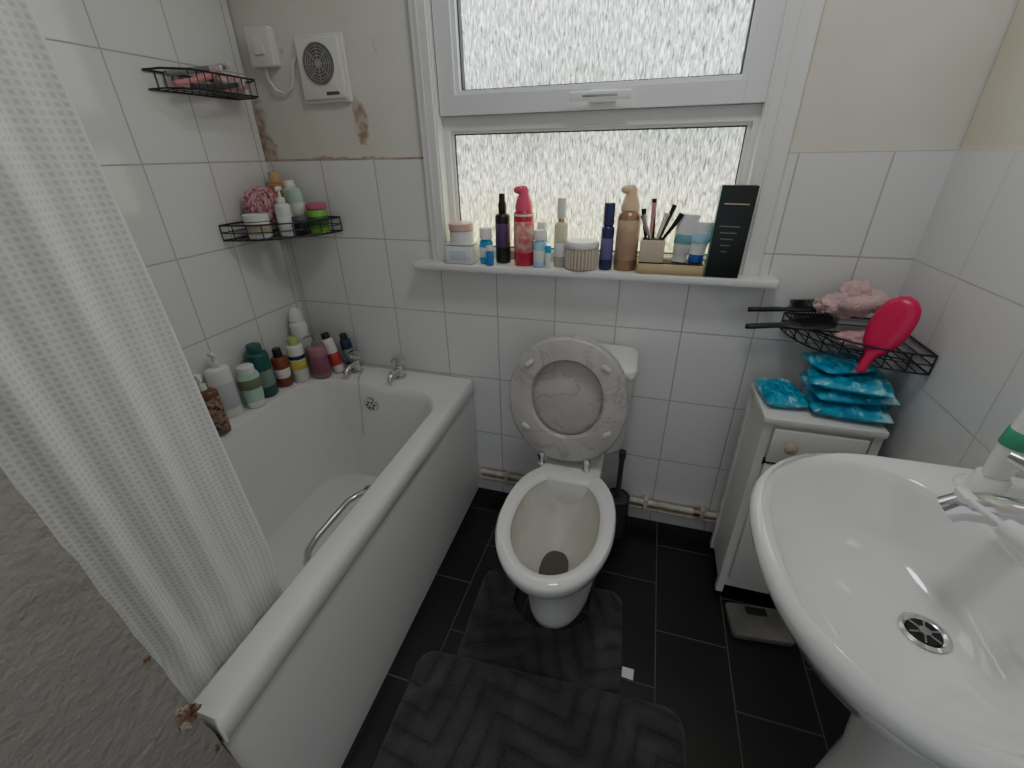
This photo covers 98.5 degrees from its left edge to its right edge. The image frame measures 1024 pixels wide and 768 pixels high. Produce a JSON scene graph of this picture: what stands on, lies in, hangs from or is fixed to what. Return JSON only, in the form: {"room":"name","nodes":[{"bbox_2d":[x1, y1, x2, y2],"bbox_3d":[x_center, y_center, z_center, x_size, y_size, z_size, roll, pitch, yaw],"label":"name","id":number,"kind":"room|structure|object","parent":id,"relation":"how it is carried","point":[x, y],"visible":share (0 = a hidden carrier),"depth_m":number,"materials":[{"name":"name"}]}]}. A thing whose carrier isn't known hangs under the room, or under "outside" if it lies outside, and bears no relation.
{"room":"bathroom","nodes":[
{"label":"bathroom","id":0,"kind":"room"},
{"bbox_2d":[0,467,240,767],"bbox_3d":[-0.944,0.101,0.081,0.767,2.350,0.942,7,29,15],"label":"wall partition","id":1,"kind":"structure","parent":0,"point":[78,689],"depth_m":0.47,"materials":[{"name":"paint"}]},
{"bbox_2d":[0,0,282,703],"bbox_3d":[-0.526,-0.167,0.447,0.024,1.530,0.287,7,29,15],"label":"shower curtain","id":2,"kind":"object","parent":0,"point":[108,431],"visible":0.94,"depth_m":0.56,"materials":[{"name":"fabric"}]},
{"bbox_2d":[28,0,304,402],"bbox_3d":[-1.193,-0.211,0.684,0.100,2.350,2.100,7,29,15],"label":"wall","id":3,"kind":"structure","parent":0,"point":[177,167],"depth_m":1.25,"materials":[{"name":"tile"}]},
{"bbox_2d":[141,67,258,99],"bbox_3d":[-0.849,-0.840,1.238,0.116,0.046,0.285,7,29,15],"label":"wire wall shelf","id":4,"kind":"object","parent":3,"relation":"attached to","point":[244,96],"visible":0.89,"depth_m":1.21,"materials":[{"name":"black metal"}]},
{"bbox_2d":[163,62,231,76],"bbox_3d":[-0.877,-0.877,1.230,0.040,0.057,0.207,7,29,15],"label":"razor","id":5,"kind":"object","parent":4,"relation":"on","point":[172,72],"visible":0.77,"depth_m":1.21,"materials":[{"name":"grey"}]},
{"bbox_2d":[173,65,222,86],"bbox_3d":[-0.851,-0.835,1.197,0.040,0.063,0.132,10,30,20],"label":"razor","id":6,"kind":"object","parent":4,"relation":"on","point":[184,82],"visible":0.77,"depth_m":1.20,"materials":[{"name":"pink plastic"}]},
{"bbox_2d":[190,80,244,89],"bbox_3d":[-0.821,-0.832,1.224,0.040,0.034,0.166,7,29,15],"label":"razor","id":7,"kind":"object","parent":4,"relation":"on","point":[238,82],"visible":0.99,"depth_m":1.22,"materials":[{"name":"grey"}]},
{"bbox_2d":[214,73,247,93],"bbox_3d":[-0.833,-0.889,1.308,0.094,0.052,0.083,-23,35,-35],"label":"glove","id":8,"kind":"object","parent":4,"relation":"on","point":[223,78],"visible":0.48,"depth_m":1.28,"materials":[{"name":"pink fabric"}]},
{"bbox_2d":[341,487,850,767],"bbox_3d":[-0.181,0.973,1.028,2.140,0.100,2.200,7,29,15],"label":"floor","id":9,"kind":"structure","parent":0,"point":[738,703],"depth_m":1.27,"materials":[{"name":"tile"}]},
{"bbox_2d":[191,361,478,767],"bbox_3d":[-0.633,0.428,1.376,0.758,0.558,1.177,7,29,15],"label":"bathtub","id":10,"kind":"object","parent":9,"relation":"on","point":[358,488],"visible":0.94,"depth_m":1.26,"materials":[{"name":"white ceramic"}]},
{"bbox_2d":[193,374,231,435],"bbox_3d":[-0.909,0.061,1.321,0.072,0.198,0.056,0,28,2],"label":"wash bottle","id":11,"kind":"object","parent":10,"relation":"on","point":[211,397],"visible":0.7,"depth_m":1.31,"materials":[{"name":"brown plastic"}]},
{"bbox_2d":[204,352,243,418],"bbox_3d":[-0.925,0.003,1.406,0.060,0.223,0.060,-4,28,-6],"label":"bottle","id":12,"kind":"object","parent":10,"relation":"on","point":[218,376],"visible":0.85,"depth_m":1.40,"materials":[{"name":"white plastic"}]},
{"bbox_2d":[236,363,265,408],"bbox_3d":[-0.875,0.006,1.477,0.069,0.150,0.052,-22,34,-35],"label":"wash bottle","id":13,"kind":"object","parent":10,"relation":"on","point":[249,382],"visible":1,"depth_m":1.46,"materials":[{"name":"green plastic"}]},
{"bbox_2d":[244,342,278,397],"bbox_3d":[-0.877,-0.050,1.539,0.073,0.190,0.072,7,29,15],"label":"shampoo bottle","id":14,"kind":"object","parent":10,"relation":"on","point":[259,357],"visible":0.8,"depth_m":1.51,"materials":[{"name":"teal plastic"}]},
{"bbox_2d":[271,347,293,386],"bbox_3d":[-0.845,-0.064,1.613,0.055,0.145,0.054,7,29,15],"label":"bottle","id":15,"kind":"object","parent":10,"relation":"on","point":[279,362],"visible":1,"depth_m":1.60,"materials":[{"name":"brown plastic"}]},
{"bbox_2d":[286,336,310,381],"bbox_3d":[-0.800,-0.094,1.643,0.059,0.170,0.059,7,29,15],"label":"lotion bottle","id":16,"kind":"object","parent":10,"relation":"on","point":[294,349],"visible":1,"depth_m":1.62,"materials":[{"name":"white plastic"}]},
{"bbox_2d":[288,306,311,371],"bbox_3d":[-0.810,-0.175,1.705,0.073,0.258,0.063,6,29,14],"label":"bottle","id":17,"kind":"object","parent":10,"relation":"on","point":[298,327],"visible":0.63,"depth_m":1.66,"materials":[{"name":"white plastic"}]},
{"bbox_2d":[303,333,331,378],"bbox_3d":[-0.736,-0.110,1.667,0.076,0.173,0.062,1,28,3],"label":"bottle","id":18,"kind":"object","parent":10,"relation":"on","point":[317,355],"visible":1,"depth_m":1.65,"materials":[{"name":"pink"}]},
{"bbox_2d":[321,332,344,372],"bbox_3d":[-0.693,-0.122,1.708,0.070,0.163,0.045,7,29,14],"label":"bottle","id":19,"kind":"object","parent":10,"relation":"on","point":[334,357],"visible":0.98,"depth_m":1.69,"materials":[{"name":"white plastic"}]},
{"bbox_2d":[339,333,353,364],"bbox_3d":[-0.647,-0.133,1.746,0.057,0.143,0.043,6,29,14],"label":"shampoo bottle","id":20,"kind":"object","parent":10,"relation":"on","point":[345,342],"visible":0.73,"depth_m":1.72,"materials":[{"name":"blue plastic"}]},
{"bbox_2d":[343,350,363,375],"bbox_3d":[-0.617,-0.077,1.697,0.054,0.087,0.107,7,29,15],"label":"tap","id":21,"kind":"object","parent":10,"relation":"on","point":[354,355],"visible":1,"depth_m":1.70,"materials":[{"name":"silver metal"}]},
{"bbox_2d":[387,355,406,381],"bbox_3d":[-0.435,-0.053,1.646,0.054,0.087,0.107,7,29,15],"label":"tap","id":22,"kind":"object","parent":10,"relation":"on","point":[397,372],"visible":1,"depth_m":1.65,"materials":[{"name":"silver metal"}]},
{"bbox_2d":[372,651,687,767],"bbox_3d":[0.024,0.913,0.959,0.709,0.019,0.546,6,28,13],"label":"bath mat","id":23,"kind":"object","parent":9,"relation":"on","point":[453,711],"visible":1,"depth_m":1.08,"materials":[{"name":"grey fabric"}]},
{"bbox_2d":[457,569,622,694],"bbox_3d":[0.097,0.737,1.339,0.464,0.019,0.350,6,28,13],"label":"mat","id":24,"kind":"object","parent":9,"relation":"on","point":[589,653],"depth_m":1.29,"materials":[{"name":"grey fabric"}]},
{"bbox_2d":[495,335,638,629],"bbox_3d":[0.137,0.299,1.313,0.372,0.819,0.708,7,29,15],"label":"toilet","id":25,"kind":"object","parent":9,"relation":"on","point":[570,395],"visible":1,"depth_m":1.32,"materials":[{"name":"white ceramic"}]},
{"bbox_2d":[609,449,629,538],"bbox_3d":[0.385,0.393,1.603,0.096,0.375,0.096,7,29,15],"label":"toilet brush","id":26,"kind":"object","parent":9,"relation":"on","point":[621,497],"depth_m":1.60,"materials":[{"name":"black plastic"}]},
{"bbox_2d":[622,666,633,679],"bbox_3d":[0.320,0.800,1.221,0.033,0.004,0.028,9,29,18],"label":"paper scrap","id":27,"kind":"object","parent":9,"relation":"on","point":[627,673],"visible":1,"depth_m":1.22,"materials":[{"name":"white paper"}]},
{"bbox_2d":[724,602,794,646],"bbox_3d":[0.745,0.724,1.334,0.170,0.025,0.110,4,28,10],"label":"bathroom scale","id":28,"kind":"object","parent":9,"relation":"on","point":[746,622],"visible":0.87,"depth_m":1.32,"materials":[{"name":"grey"}]},
{"bbox_2d":[709,382,889,594],"bbox_3d":[0.800,0.364,1.313,0.268,0.682,0.243,7,29,15],"label":"base cabinet","id":29,"kind":"object","parent":9,"relation":"on","point":[769,435],"visible":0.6,"depth_m":1.21,"materials":[{"name":"white wood"}]},
{"bbox_2d":[755,378,808,408],"bbox_3d":[0.724,0.022,1.190,0.100,0.042,0.140,4,28,10],"label":"pack","id":30,"kind":"object","parent":29,"relation":"on","point":[777,392],"visible":1,"depth_m":1.16},
{"bbox_2d":[801,382,893,423],"bbox_3d":[0.860,0.043,1.143,0.176,0.041,0.176,9,29,19],"label":"pack","id":31,"kind":"object","parent":29,"relation":"on","point":[861,413],"visible":0.55,"depth_m":1.08},
{"bbox_2d":[798,372,899,405],"bbox_3d":[0.861,0.009,1.136,0.184,0.037,0.160,4,28,10],"label":"pack","id":32,"kind":"object","parent":31,"relation":"on","point":[834,396],"visible":0.4,"depth_m":1.08},
{"bbox_2d":[807,363,894,397],"bbox_3d":[0.850,-0.016,1.115,0.176,0.036,0.150,13,31,25],"label":"pack","id":33,"kind":"object","parent":32,"relation":"on","point":[876,384],"visible":0.7,"depth_m":1.08},
{"bbox_2d":[799,350,879,374],"bbox_3d":[0.841,-0.058,1.137,0.140,0.030,0.120,-2,28,-2],"label":"pack","id":34,"kind":"object","parent":33,"relation":"on","point":[826,363],"visible":0.76,"depth_m":1.11},
{"bbox_2d":[748,452,1023,767],"bbox_3d":[0.559,0.589,0.732,0.455,0.830,0.492,7,29,15],"label":"pedestal sink","id":35,"kind":"object","parent":9,"relation":"on","point":[911,616],"visible":0.98,"depth_m":0.60,"materials":[{"name":"white ceramic"}]},
{"bbox_2d":[937,451,1023,526],"bbox_3d":[0.641,0.150,0.561,0.155,0.106,0.082,14,31,26],"label":"tap","id":36,"kind":"object","parent":35,"relation":"on","point":[1005,508],"visible":0.73,"depth_m":0.56,"materials":[{"name":"silver metal"}]},
{"bbox_2d":[953,486,1023,555],"bbox_3d":[0.567,0.188,0.449,0.036,0.034,0.242,-4,28,-6],"label":"electric toothbrush","id":37,"kind":"object","parent":35,"relation":"on","point":[1011,531],"visible":1,"depth_m":0.49,"materials":[{"name":"white plastic"}]},
{"bbox_2d":[962,408,1023,495],"bbox_3d":[0.708,0.081,0.607,0.082,0.186,0.043,-2,28,-2],"label":"toothpaste tube","id":38,"kind":"object","parent":35,"relation":"on","point":[994,477],"visible":0.83,"depth_m":0.61,"materials":[{"name":"white plastic"}]},
{"bbox_2d":[226,0,1019,531],"bbox_3d":[0.107,-0.594,1.368,2.140,2.350,0.150,7,29,15],"label":"wall","id":39,"kind":"structure","parent":0,"point":[892,91],"depth_m":1.36,"materials":[{"name":"tile"}]},
{"bbox_2d":[244,25,296,94],"bbox_3d":[-0.724,-0.981,1.341,0.150,0.172,0.036,7,29,15],"label":"switched fused spur","id":40,"kind":"object","parent":39,"relation":"attached to","point":[261,42],"visible":1,"depth_m":1.32,"materials":[{"name":"white plastic"}]},
{"bbox_2d":[218,216,342,241],"bbox_3d":[-0.753,-0.515,1.459,0.260,0.049,0.260,7,29,15],"label":"wire shelf","id":41,"kind":"object","parent":39,"relation":"attached to","point":[246,237],"visible":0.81,"depth_m":1.41,"materials":[{"name":"black metal"}]},
{"bbox_2d":[241,212,272,238],"bbox_3d":[-0.809,-0.504,1.405,0.076,0.072,0.075,7,29,15],"label":"jar","id":42,"kind":"object","parent":41,"relation":"on","point":[248,218],"visible":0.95,"depth_m":1.38,"materials":[{"name":"white plastic"}]},
{"bbox_2d":[241,185,276,223],"bbox_3d":[-0.812,-0.583,1.438,0.118,0.120,0.119,7,29,15],"label":"pouf","id":43,"kind":"object","parent":41,"relation":"on","point":[259,199],"visible":0.7,"depth_m":1.40,"materials":[{"name":"pink plastic"}]},
{"bbox_2d":[267,172,283,227],"bbox_3d":[-0.803,-0.632,1.527,0.060,0.185,0.042,7,29,15],"label":"oil bottle","id":44,"kind":"object","parent":41,"relation":"on","point":[274,177],"visible":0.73,"depth_m":1.49,"materials":[{"name":"brown plastic"}]},
{"bbox_2d":[274,186,294,235],"bbox_3d":[-0.735,-0.552,1.412,0.049,0.148,0.057,7,29,15],"label":"wash bottle","id":45,"kind":"object","parent":41,"relation":"on","point":[283,211],"visible":0.93,"depth_m":1.40,"materials":[{"name":"white plastic"}]},
{"bbox_2d":[282,180,309,227],"bbox_3d":[-0.733,-0.604,1.501,0.082,0.164,0.048,6,29,14],"label":"shampoo bottle","id":46,"kind":"object","parent":41,"relation":"on","point":[292,194],"visible":0.63,"depth_m":1.47,"materials":[{"name":"green plastic"}]},
{"bbox_2d":[291,215,309,235],"bbox_3d":[-0.693,-0.520,1.446,0.050,0.058,0.050,7,29,15],"label":"tub","id":47,"kind":"object","parent":41,"relation":"on","point":[297,218],"visible":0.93,"depth_m":1.43,"materials":[{"name":"black plastic"}]},
{"bbox_2d":[304,202,330,232],"bbox_3d":[-0.653,-0.561,1.485,0.066,0.092,0.066,7,29,15],"label":"tub","id":48,"kind":"object","parent":41,"relation":"on","point":[315,210],"visible":0.94,"depth_m":1.46,"materials":[{"name":"green plastic"}]},
{"bbox_2d":[293,32,352,103],"bbox_3d":[-0.568,-0.938,1.315,0.166,0.170,0.030,7,29,15],"label":"fan","id":49,"kind":"object","parent":39,"relation":"attached to","point":[322,61],"visible":1,"depth_m":1.30,"materials":[{"name":"white plastic"}]},
{"bbox_2d":[413,259,779,288],"bbox_3d":[0.205,-0.348,1.360,1.093,0.023,0.095,7,29,15],"label":"windowsill","id":50,"kind":"structure","parent":39,"relation":"attached to","point":[760,281],"depth_m":1.30,"materials":[{"name":"white paint"}]},
{"bbox_2d":[445,241,479,263],"bbox_3d":[-0.162,-0.429,1.434,0.096,0.062,0.072,7,29,15],"label":"box","id":51,"kind":"object","parent":50,"relation":"on","point":[468,253],"visible":0.85,"depth_m":1.41,"materials":[{"name":"white plastic"}]},
{"bbox_2d":[448,221,473,243],"bbox_3d":[-0.161,-0.485,1.410,0.080,0.060,0.079,7,29,15],"label":"jar","id":52,"kind":"object","parent":51,"relation":"on","point":[461,232],"visible":1,"depth_m":1.38,"materials":[{"name":"white plastic"}]},
{"bbox_2d":[479,227,492,263],"bbox_3d":[-0.083,-0.441,1.404,0.040,0.108,0.040,-17,32,-27],"label":"bottle","id":53,"kind":"object","parent":50,"relation":"on","point":[485,233],"visible":0.78,"depth_m":1.39,"materials":[{"name":"blue plastic"}]},
{"bbox_2d":[486,245,493,265],"bbox_3d":[-0.069,-0.404,1.385,0.024,0.060,0.024,7,29,15],"label":"bottle","id":54,"kind":"object","parent":50,"relation":"on","point":[489,248],"visible":1,"depth_m":1.38,"materials":[{"name":"blue plastic"}]},
{"bbox_2d":[495,193,510,262],"bbox_3d":[-0.029,-0.489,1.387,0.049,0.207,0.048,7,29,15],"label":"spray bottle","id":55,"kind":"object","parent":50,"relation":"on","point":[502,219],"visible":1,"depth_m":1.38,"materials":[{"name":"black plastic"}]},
{"bbox_2d":[513,185,533,265],"bbox_3d":[0.036,-0.483,1.351,0.063,0.229,0.063,7,29,15],"label":"bottle","id":56,"kind":"object","parent":50,"relation":"on","point":[523,214],"visible":1,"depth_m":1.33,"materials":[{"name":"red"}]},
{"bbox_2d":[533,229,545,266],"bbox_3d":[0.084,-0.414,1.347,0.039,0.108,0.038,7,29,15],"label":"bottle","id":57,"kind":"object","parent":50,"relation":"on","point":[539,244],"visible":0.98,"depth_m":1.33,"materials":[{"name":"blue plastic"}]},
{"bbox_2d":[537,221,546,244],"bbox_3d":[0.093,-0.441,1.380,0.032,0.125,0.032,7,29,15],"label":"aerosol can","id":58,"kind":"object","parent":50,"relation":"on","point":[541,224],"visible":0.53,"depth_m":1.35,"materials":[{"name":"white plastic"}]},
{"bbox_2d":[545,245,550,267],"bbox_3d":[0.110,-0.387,1.341,0.018,0.065,0.018,7,29,15],"label":"tube","id":59,"kind":"object","parent":50,"relation":"on","point":[547,247],"visible":1,"depth_m":1.33,"materials":[{"name":"white plastic"}]},
{"bbox_2d":[553,197,567,266],"bbox_3d":[0.148,-0.457,1.332,0.043,0.195,0.042,7,29,15],"label":"perfume bottle","id":60,"kind":"object","parent":50,"relation":"on","point":[560,227],"visible":0.9,"depth_m":1.32,"materials":[{"name":"beige"}]},
{"bbox_2d":[565,238,599,270],"bbox_3d":[0.210,-0.392,1.328,0.102,0.081,0.102,7,29,15],"label":"canister","id":61,"kind":"object","parent":50,"relation":"on","point":[581,254],"visible":1,"depth_m":1.29,"materials":[{"name":"beige"}]},
{"bbox_2d":[599,202,615,269],"bbox_3d":[0.278,-0.429,1.285,0.039,0.185,0.038,7,29,15],"label":"spray bottle","id":62,"kind":"object","parent":50,"relation":"on","point":[607,231],"visible":1,"depth_m":1.27,"materials":[{"name":"blue plastic"}]},
{"bbox_2d":[613,184,640,270],"bbox_3d":[0.335,-0.449,1.272,0.067,0.231,0.066,7,29,15],"label":"bottle","id":63,"kind":"object","parent":50,"relation":"on","point":[629,219],"visible":1,"depth_m":1.25,"materials":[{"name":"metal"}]},
{"bbox_2d":[636,259,704,275],"bbox_3d":[0.455,-0.340,1.275,0.184,0.030,0.076,7,29,15],"label":"tray","id":64,"kind":"object","parent":50,"relation":"on","point":[667,267],"visible":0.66,"depth_m":1.24,"materials":[{"name":"beige wood"}]},
{"bbox_2d":[638,198,683,262],"bbox_3d":[0.415,-0.430,1.236,0.116,0.166,0.056,7,29,15],"label":"brush holder","id":65,"kind":"object","parent":64,"relation":"on","point":[651,249],"visible":1,"depth_m":1.23,"materials":[{"name":"beige"}]},
{"bbox_2d":[672,213,700,262],"bbox_3d":[0.483,-0.406,1.228,0.061,0.131,0.026,7,29,15],"label":"tube","id":66,"kind":"object","parent":64,"relation":"on","point":[684,228],"visible":1,"depth_m":1.22,"materials":[{"name":"white plastic"}]},
{"bbox_2d":[687,221,712,262],"bbox_3d":[0.518,-0.393,1.223,0.058,0.108,0.029,8,29,15],"label":"tube","id":67,"kind":"object","parent":64,"relation":"on","point":[701,234],"visible":1,"depth_m":1.21,"materials":[{"name":"blue"}]},
{"bbox_2d":[704,184,759,277],"bbox_3d":[0.578,-0.402,1.171,0.087,0.230,0.032,8,29,15],"label":"product box","id":68,"kind":"object","parent":50,"relation":"on","point":[735,207],"visible":0.96,"depth_m":1.16,"materials":[{"name":"black cardboard"}]},
{"bbox_2d":[481,468,717,523],"bbox_3d":[0.440,0.475,1.714,1.182,0.125,0.034,7,29,15],"label":"pipe","id":69,"kind":"object","parent":39,"relation":"attached to","point":[700,514],"visible":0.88,"depth_m":1.66,"materials":[{"name":"metal"}]},
{"bbox_2d":[408,0,824,275],"bbox_3d":[0.215,-0.885,1.134,0.989,1.140,0.124,7,29,15],"label":"window","id":70,"kind":"structure","parent":39,"relation":"in","point":[581,102],"depth_m":1.20,"materials":[{"name":"white plastic"}]},
{"bbox_2d":[780,312,937,375],"bbox_3d":[0.860,-0.112,1.127,0.255,0.049,0.255,7,29,15],"label":"wire shelf","id":71,"kind":"object","parent":39,"relation":"attached to","point":[898,350],"visible":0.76,"depth_m":1.07,"materials":[{"name":"black metal"}]},
{"bbox_2d":[748,299,815,311],"bbox_3d":[0.747,-0.213,1.197,0.190,0.044,0.063,3,28,7],"label":"brush","id":72,"kind":"object","parent":71,"relation":"on","point":[799,305],"visible":0.8,"depth_m":1.19,"materials":[{"name":"black plastic"}]},
{"bbox_2d":[745,310,839,329],"bbox_3d":[0.712,-0.158,1.122,0.220,0.042,0.080,-1,28,1],"label":"brush","id":73,"kind":"object","parent":71,"relation":"on","point":[821,322],"visible":1,"depth_m":1.11,"materials":[{"name":"black plastic"}]},
{"bbox_2d":[832,329,864,350],"bbox_3d":[0.886,-0.111,1.114,0.129,0.047,0.106,7,29,15],"label":"cloth","id":74,"kind":"object","parent":71,"relation":"on","point":[852,335],"visible":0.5,"depth_m":1.11,"materials":[{"name":"pink fabric"}]},
{"bbox_2d":[813,280,889,318],"bbox_3d":[0.860,-0.209,1.113,0.168,0.098,0.107,7,29,15],"label":"headband","id":75,"kind":"object","parent":71,"relation":"on","point":[855,298],"visible":0.95,"depth_m":1.10,"materials":[{"name":"pink fabric"}]},
{"bbox_2d":[854,296,921,372],"bbox_3d":[0.871,-0.113,1.030,0.088,0.184,0.066,7,29,14],"label":"brush","id":76,"kind":"object","parent":71,"relation":"on","point":[891,325],"visible":0.99,"depth_m":1.01,"materials":[{"name":"red"}]},
{"bbox_2d":[872,0,1023,478],"bbox_3d":[0.760,0.033,0.149,0.100,2.350,2.100,7,29,15],"label":"wall","id":77,"kind":"structure","parent":0,"point":[965,274],"depth_m":0.91,"materials":[{"name":"tile"}]}
]}

